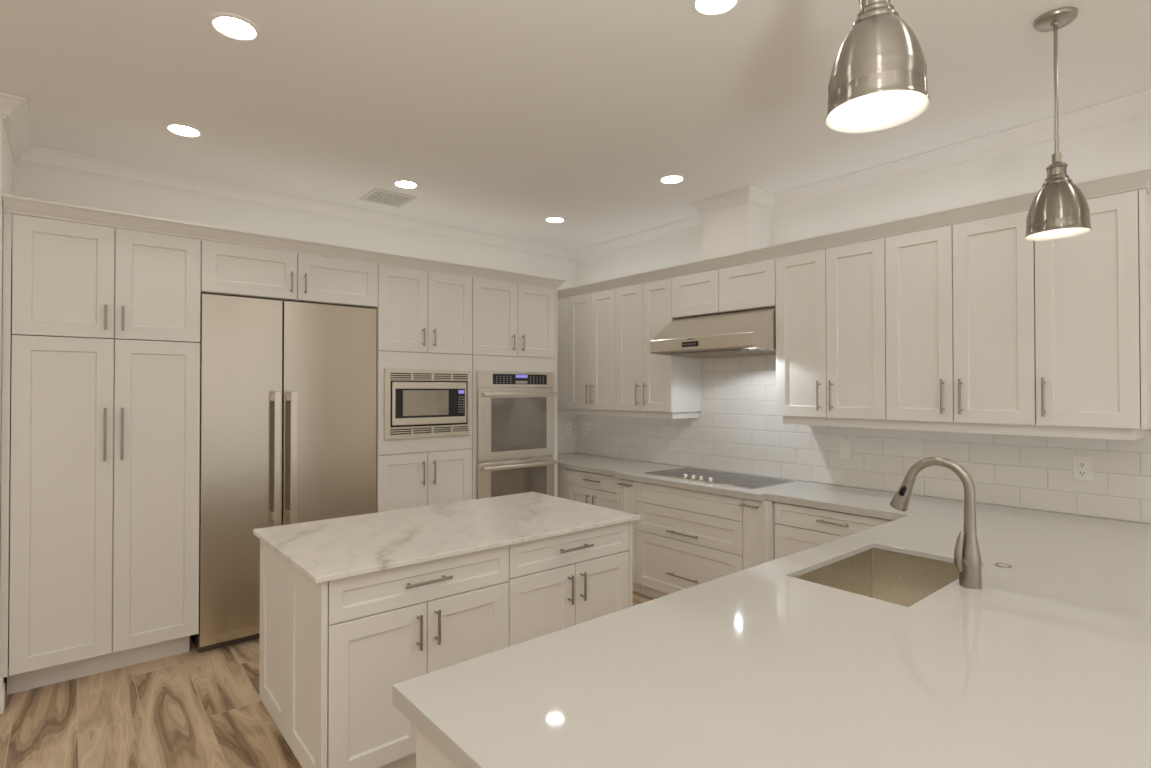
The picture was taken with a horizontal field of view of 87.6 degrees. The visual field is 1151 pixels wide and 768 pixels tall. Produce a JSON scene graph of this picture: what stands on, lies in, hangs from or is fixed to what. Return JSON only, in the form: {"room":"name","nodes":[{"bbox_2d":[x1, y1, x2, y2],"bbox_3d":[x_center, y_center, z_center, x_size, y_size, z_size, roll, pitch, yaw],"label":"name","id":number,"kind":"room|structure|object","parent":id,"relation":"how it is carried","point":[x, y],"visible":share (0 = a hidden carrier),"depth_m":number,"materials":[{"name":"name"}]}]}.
{"room":"kitchen","nodes":[
{"label":"kitchen","id":0,"kind":"room"},
{"bbox_2d":[0,118,13,681],"bbox_3d":[-3.833,0.092,2.344,2.350,2.835,0.850,0,-1,-40],"label":"wall","id":1,"kind":"structure","parent":0,"point":[6,160],"depth_m":2.85,"materials":[{"name":"white paint"}]},
{"bbox_2d":[0,677,4,713],"bbox_3d":[-3.565,1.436,2.030,2.373,0.140,0.082,0,-1,-40],"label":"baseboard","id":2,"kind":"structure","parent":1,"relation":"attached to","point":[2,684],"depth_m":2.76,"materials":[{"name":"white paint"}]},
{"bbox_2d":[0,92,702,261],"bbox_3d":[-1.875,-1.274,3.179,6.410,0.089,1.805,0,-1,-40],"label":"trim","id":3,"kind":"structure","parent":1,"relation":"attached to","point":[14,110],"depth_m":4.10,"materials":[{"name":"white paint"}]},
{"bbox_2d":[12,163,575,454],"bbox_3d":[-1.542,0.114,4.717,4.210,2.835,0.150,0,-1,-40],"label":"wall","id":4,"kind":"structure","parent":0,"point":[34,182],"depth_m":4.10,"materials":[{"name":"white paint"}]},
{"bbox_2d":[201,240,377,307],"bbox_3d":[-1.883,-0.657,3.891,1.008,0.288,0.644,0,-1,-40],"label":"upper cabinet","id":5,"kind":"object","parent":4,"relation":"attached to","point":[226,269],"visible":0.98,"depth_m":3.63,"materials":[{"name":"white paint"}]},
{"bbox_2d":[557,413,575,454],"bbox_3d":[-0.271,0.442,5.672,0.709,0.464,0.010,0,-1,-40],"label":"tile backsplash","id":6,"kind":"structure","parent":4,"relation":"attached to","point":[566,444],"depth_m":5.81,"materials":[{"name":"white tile"}]},
{"bbox_2d":[565,423,570,434],"bbox_3d":[-0.069,0.433,5.829,0.072,0.116,0.009,0,-1,-40],"label":"wall outlet","id":7,"kind":"object","parent":6,"relation":"attached to","point":[567,425],"visible":1,"depth_m":5.82,"materials":[{"name":"white plastic"}]},
{"bbox_2d":[0,591,654,767],"bbox_3d":[0.125,1.539,0.763,6.710,0.100,8.330,0,-1,-40],"label":"floor","id":8,"kind":"structure","parent":0,"point":[191,709],"depth_m":2.72,"materials":[{"name":"brown wood"}]},
{"bbox_2d":[0,213,200,694],"bbox_3d":[-2.577,0.356,3.298,0.800,2.324,0.644,0,-1,-40],"label":"pantry cabinet","id":9,"kind":"object","parent":8,"relation":"on","point":[102,490],"depth_m":3.05,"materials":[{"name":"white paint"}]},
{"bbox_2d":[190,293,376,652],"bbox_3d":[-1.869,0.509,3.865,1.001,2.028,0.655,0,-1,-40],"label":"refrigerator","id":10,"kind":"object","parent":8,"relation":"on","point":[288,388],"visible":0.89,"depth_m":3.56,"materials":[{"name":"silver metal"}]},
{"bbox_2d":[374,264,471,512],"bbox_3d":[-1.219,0.366,4.434,0.714,2.324,0.644,0,-1,-40],"label":"tall cabinet","id":11,"kind":"object","parent":8,"relation":"on","point":[424,318],"visible":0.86,"depth_m":4.19,"materials":[{"name":"white paint"}]},
{"bbox_2d":[384,368,469,439],"bbox_3d":[-1.187,0.138,4.402,0.645,0.480,0.529,0,-1,-40],"label":"microwave","id":12,"kind":"object","parent":11,"relation":"in","point":[418,403],"visible":0.99,"depth_m":4.18,"materials":[{"name":"silver metal"}]},
{"bbox_2d":[416,727,456,767],"bbox_3d":[1.145,1.089,2.002,3.235,0.824,0.838,0,-1,-40],"label":"base cabinet","id":13,"kind":"object","parent":8,"relation":"on","point":[428,755],"visible":0.04,"depth_m":1.21,"materials":[{"name":"white paint"}]},
{"bbox_2d":[392,453,1150,767],"bbox_3d":[0.216,0.668,3.091,3.272,0.040,4.569,0,-1,-40],"label":"countertop","id":14,"kind":"structure","parent":13,"relation":"on","point":[1046,664],"depth_m":1.35,"materials":[{"name":"grey stone"}]},
{"bbox_2d":[644,467,793,488],"bbox_3d":[0.985,0.642,4.241,0.490,0.034,0.934,0,-1,-40],"label":"cooktop","id":15,"kind":"object","parent":14,"relation":"in","point":[694,474],"visible":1,"depth_m":4.14,"materials":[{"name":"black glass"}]},
{"bbox_2d":[794,548,958,606],"bbox_3d":[1.074,0.772,2.062,0.719,0.230,0.446,0,-1,-40],"label":"sink","id":16,"kind":"object","parent":14,"relation":"in","point":[902,579],"visible":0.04,"depth_m":2.32,"materials":[{"name":"silver metal"}]},
{"bbox_2d":[890,456,981,588],"bbox_3d":[1.167,0.436,1.962,0.078,0.399,0.270,0,-1,-40],"label":"faucet","id":17,"kind":"object","parent":14,"relation":"on","point":[967,556],"visible":1,"depth_m":1.88,"materials":[{"name":"silver metal"}]},
{"bbox_2d":[995,563,1011,567],"bbox_3d":[1.496,0.634,2.100,0.048,0.004,0.048,0,-1,-40],"label":"switch","id":18,"kind":"object","parent":14,"relation":"on","point":[1003,565],"visible":1,"depth_m":2.09,"materials":[{"name":"silver metal"}]},
{"bbox_2d":[259,521,632,767],"bbox_3d":[-0.552,1.089,2.809,1.481,0.844,0.907,0,-1,-40],"label":"kitchen island","id":19,"kind":"object","parent":8,"relation":"on","point":[333,653],"visible":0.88,"depth_m":2.29,"materials":[{"name":"white paint"}]},
{"bbox_2d":[253,492,639,583],"bbox_3d":[-0.557,0.656,2.814,1.534,0.020,0.904,0,-1,-40],"label":"island countertop","id":20,"kind":"structure","parent":19,"relation":"on","point":[326,550],"depth_m":2.62,"materials":[{"name":"stone"}]},
{"bbox_2d":[472,277,556,499],"bbox_3d":[-0.644,0.371,4.929,0.798,2.324,0.664,0,-1,-40],"label":"tall cabinet","id":21,"kind":"object","parent":8,"relation":"on","point":[514,325],"visible":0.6,"depth_m":4.68,"materials":[{"name":"white paint"}]},
{"bbox_2d":[2,194,567,287],"bbox_3d":[-1.562,-0.836,4.113,3.390,0.070,0.617,0,-1,-40],"label":"crown molding","id":22,"kind":"structure","parent":21,"relation":"attached to","point":[12,204],"depth_m":3.46,"materials":[{"name":"white paint"}]},
{"bbox_2d":[476,371,558,498],"bbox_3d":[-0.603,0.518,4.853,0.712,1.223,0.620,0,-1,-40],"label":"double wall oven","id":23,"kind":"object","parent":21,"relation":"in","point":[515,410],"visible":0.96,"depth_m":4.63,"materials":[{"name":"silver metal"}]},
{"bbox_2d":[557,467,616,509],"bbox_3d":[0.171,1.123,5.197,0.632,0.824,1.243,0,-1,-40],"label":"base cabinet","id":24,"kind":"object","parent":8,"relation":"on","point":[596,489],"visible":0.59,"depth_m":4.85,"materials":[{"name":"white paint"}]},
{"bbox_2d":[617,478,640,592],"bbox_3d":[0.611,1.117,4.624,0.692,0.824,0.196,0,-1,-40],"label":"base cabinet","id":25,"kind":"object","parent":8,"relation":"on","point":[626,489],"visible":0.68,"depth_m":4.40,"materials":[{"name":"white paint"}]},
{"bbox_2d":[636,482,742,598],"bbox_3d":[0.964,1.112,4.201,0.692,0.824,0.900,0,-1,-40],"label":"base cabinet","id":26,"kind":"object","parent":8,"relation":"on","point":[686,538],"visible":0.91,"depth_m":4.02,"materials":[{"name":"white paint"}]},
{"bbox_2d":[739,499,774,569],"bbox_3d":[1.309,1.107,3.789,0.692,0.824,0.173,0,-1,-40],"label":"base cabinet","id":27,"kind":"object","parent":8,"relation":"on","point":[758,516],"visible":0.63,"depth_m":3.58,"materials":[{"name":"white paint"}]},
{"bbox_2d":[774,502,893,558],"bbox_3d":[1.641,1.103,3.440,0.632,0.824,0.782,0,-1,-40],"label":"base cabinet","id":28,"kind":"object","parent":8,"relation":"on","point":[798,528],"visible":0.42,"depth_m":3.40,"materials":[{"name":"white paint"}]},
{"bbox_2d":[0,0,1150,249],"bbox_3d":[0.122,-1.395,0.793,6.710,0.100,8.330,0,-1,-40],"label":"ceiling","id":29,"kind":"structure","parent":0,"point":[507,116],"depth_m":2.72,"materials":[{"name":"white paint"}]},
{"bbox_2d":[163,122,203,137],"bbox_3d":[-2.034,-1.316,3.117,0.180,0.007,0.180,0,-1,-40],"label":"recessed light","id":30,"kind":"object","parent":29,"relation":"in","point":[180,129],"visible":1,"depth_m":3.11,"materials":[{"name":"white paint"}]},
{"bbox_2d":[207,12,261,41],"bbox_3d":[-1.268,-1.325,2.235,0.180,0.007,0.180,0,-1,-40],"label":"recessed light","id":31,"kind":"object","parent":29,"relation":"in","point":[232,26],"visible":1,"depth_m":2.23,"materials":[{"name":"white paint"}]},
{"bbox_2d":[359,188,416,207],"bbox_3d":[-1.321,-1.304,4.225,0.300,0.008,0.300,0,-1,-40],"label":"ceiling vent","id":32,"kind":"object","parent":29,"relation":"in","point":[379,196],"visible":1,"depth_m":4.21,"materials":[{"name":"white metal"}]},
{"bbox_2d":[392,179,419,188],"bbox_3d":[-1.112,-1.308,3.937,0.180,0.007,0.180,0,-1,-40],"label":"recessed light","id":33,"kind":"object","parent":29,"relation":"in","point":[400,183],"visible":1,"depth_m":3.93,"materials":[{"name":"white paint"}]},
{"bbox_2d":[544,216,565,222],"bbox_3d":[-0.163,-1.301,4.760,0.180,0.007,0.180,0,-1,-40],"label":"recessed light","id":34,"kind":"object","parent":29,"relation":"in","point":[552,219],"visible":1,"depth_m":4.75,"materials":[{"name":"white paint"}]},
{"bbox_2d":[658,174,685,183],"bbox_3d":[0.619,-1.311,3.849,0.180,0.007,0.180,0,-1,-40],"label":"recessed light","id":35,"kind":"object","parent":29,"relation":"in","point":[670,178],"visible":1,"depth_m":3.84,"materials":[{"name":"white paint"}]},
{"bbox_2d":[690,0,741,16],"bbox_3d":[0.488,-1.329,2.083,0.180,0.007,0.180,0,-1,-40],"label":"recessed light","id":36,"kind":"object","parent":29,"relation":"in","point":[706,8],"visible":1,"depth_m":2.11,"materials":[{"name":"white paint"}]},
{"bbox_2d":[825,0,929,132],"bbox_3d":[0.615,-0.947,1.233,0.192,0.785,0.192,0,-1,-40],"label":"pendant light","id":37,"kind":"object","parent":29,"relation":"hanging from","point":[878,81],"visible":1,"depth_m":1.19,"materials":[{"name":"silver metal"}]},
{"bbox_2d":[1024,7,1091,240],"bbox_3d":[1.746,-0.936,2.179,0.192,0.790,0.192,0,-1,-40],"label":"pendant light","id":38,"kind":"object","parent":29,"relation":"hanging from","point":[1059,210],"visible":1,"depth_m":2.15,"materials":[{"name":"silver metal"}]},
{"bbox_2d":[703,202,773,271],"bbox_3d":[1.164,-1.055,4.298,0.310,0.511,0.375,0,-1,-40],"label":"wall","id":39,"kind":"structure","parent":0,"point":[747,225],"depth_m":4.17,"materials":[{"name":"white paint"}]},
{"bbox_2d":[691,186,773,213],"bbox_3d":[1.141,-1.270,4.281,0.370,0.079,0.495,0,-1,-40],"label":"trim","id":40,"kind":"structure","parent":39,"relation":"attached to","point":[751,194],"depth_m":4.14,"materials":[{"name":"white paint"}]},
{"bbox_2d":[576,115,1150,523],"bbox_3d":[2.639,0.091,2.883,0.150,2.835,8.030,0,-1,-40],"label":"wall","id":41,"kind":"structure","parent":0,"point":[1125,146],"depth_m":3.46,"materials":[{"name":"white paint"}]},
{"bbox_2d":[557,289,615,409],"bbox_3d":[0.151,-0.282,5.423,0.390,1.010,0.935,0,-1,-40],"label":"upper cabinet","id":42,"kind":"object","parent":41,"relation":"attached to","point":[586,323],"visible":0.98,"depth_m":5.23,"materials":[{"name":"white paint"}]},
{"bbox_2d":[557,408,698,418],"bbox_3d":[0.375,0.246,5.209,0.313,0.049,1.493,0,-1,-40],"label":"rail","id":43,"kind":"object","parent":42,"relation":"attached to","point":[646,414],"visible":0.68,"depth_m":4.86,"materials":[{"name":"white paint"}]},
{"bbox_2d":[557,166,1150,298],"bbox_3d":[1.191,-0.838,4.174,0.422,0.070,4.202,0,-1,-40],"label":"crown molding","id":44,"kind":"structure","parent":42,"relation":"attached to","point":[1136,179],"depth_m":3.31,"materials":[{"name":"white paint"}]},
{"bbox_2d":[616,278,700,411],"bbox_3d":[0.646,-0.289,4.831,0.390,1.010,0.604,0,-1,-40],"label":"upper cabinet","id":45,"kind":"object","parent":41,"relation":"attached to","point":[645,381],"visible":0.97,"depth_m":4.69,"materials":[{"name":"white paint"}]},
{"bbox_2d":[672,259,775,318],"bbox_3d":[1.133,-0.649,4.283,0.351,0.302,0.863,0,-1,-40],"label":"upper cabinet","id":46,"kind":"object","parent":41,"relation":"attached to","point":[751,286],"visible":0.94,"depth_m":4.13,"materials":[{"name":"white paint"}]},
{"bbox_2d":[651,307,775,358],"bbox_3d":[1.041,-0.345,4.203,0.591,0.293,0.856,0,-1,-40],"label":"range hood","id":47,"kind":"object","parent":46,"relation":"attached to","point":[749,333],"visible":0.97,"depth_m":4.02,"materials":[{"name":"silver metal"}]},
{"bbox_2d":[775,238,885,419],"bbox_3d":[1.613,-0.301,3.675,0.390,1.010,0.674,0,-1,-40],"label":"upper cabinet","id":48,"kind":"object","parent":41,"relation":"attached to","point":[831,302],"visible":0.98,"depth_m":3.54,"materials":[{"name":"white paint"}]},
{"bbox_2d":[783,416,1144,440],"bbox_3d":[1.974,0.225,3.298,0.313,0.049,1.653,0,-1,-40],"label":"rail","id":49,"kind":"object","parent":48,"relation":"attached to","point":[1029,430],"visible":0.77,"depth_m":3.00,"materials":[{"name":"white paint"}]},
{"bbox_2d":[576,356,1150,523],"bbox_3d":[1.349,0.076,4.300,0.010,1.164,4.180,0,-1,-40],"label":"tile backsplash","id":50,"kind":"structure","parent":41,"relation":"attached to","point":[737,429],"depth_m":3.75,"materials":[{"name":"white tile"}]},
{"bbox_2d":[583,423,587,434],"bbox_3d":[0.094,0.433,5.783,0.009,0.116,0.072,0,-1,-40],"label":"wall outlet","id":51,"kind":"object","parent":50,"relation":"attached to","point":[585,425],"visible":1,"depth_m":5.78,"materials":[{"name":"white plastic"}]},
{"bbox_2d":[840,441,850,459],"bbox_3d":[1.724,0.422,3.835,0.008,0.116,0.072,0,-1,-40],"label":"wall switch","id":52,"kind":"object","parent":50,"relation":"attached to","point":[845,446],"visible":1,"depth_m":3.83,"materials":[{"name":"white plastic"}]},
{"bbox_2d":[1073,456,1091,480],"bbox_3d":[2.477,0.414,2.934,0.009,0.116,0.072,0,-1,-40],"label":"wall outlet","id":53,"kind":"object","parent":50,"relation":"attached to","point":[1082,466],"visible":1,"depth_m":2.93,"materials":[{"name":"white plastic"}]},
{"bbox_2d":[1078,461,1085,467],"bbox_3d":[2.475,0.394,2.933,0.002,0.033,0.033,0,-1,-40],"label":"receptacle","id":54,"kind":"object","parent":53,"relation":"attached to","point":[1081,464],"depth_m":2.93,"materials":[{"name":"grey plastic"}]},
{"bbox_2d":[1078,470,1086,475],"bbox_3d":[2.475,0.435,2.932,0.002,0.033,0.033,0,-1,-40],"label":"receptacle","id":55,"kind":"object","parent":53,"relation":"attached to","point":[1080,472],"depth_m":2.93,"materials":[{"name":"grey plastic"}]},
{"bbox_2d":[885,211,1035,424],"bbox_3d":[2.046,-0.307,3.158,0.390,1.010,0.670,0,-1,-40],"label":"upper cabinet","id":56,"kind":"object","parent":41,"relation":"attached to","point":[961,339],"visible":0.94,"depth_m":3.02,"materials":[{"name":"white paint"}]},
{"bbox_2d":[772,89,1150,211],"bbox_3d":[3.246,-1.291,1.984,0.089,0.089,5.850,0,-1,-40],"label":"trim","id":57,"kind":"structure","parent":41,"relation":"attached to","point":[1137,105],"depth_m":3.25,"materials":[{"name":"white paint"}]},
{"bbox_2d":[1035,189,1150,429],"bbox_3d":[2.383,-0.312,2.755,0.390,1.010,0.378,0,-1,-40],"label":"upper cabinet","id":58,"kind":"object","parent":41,"relation":"attached to","point":[1093,289],"visible":0.94,"depth_m":2.63,"materials":[{"name":"white paint"}]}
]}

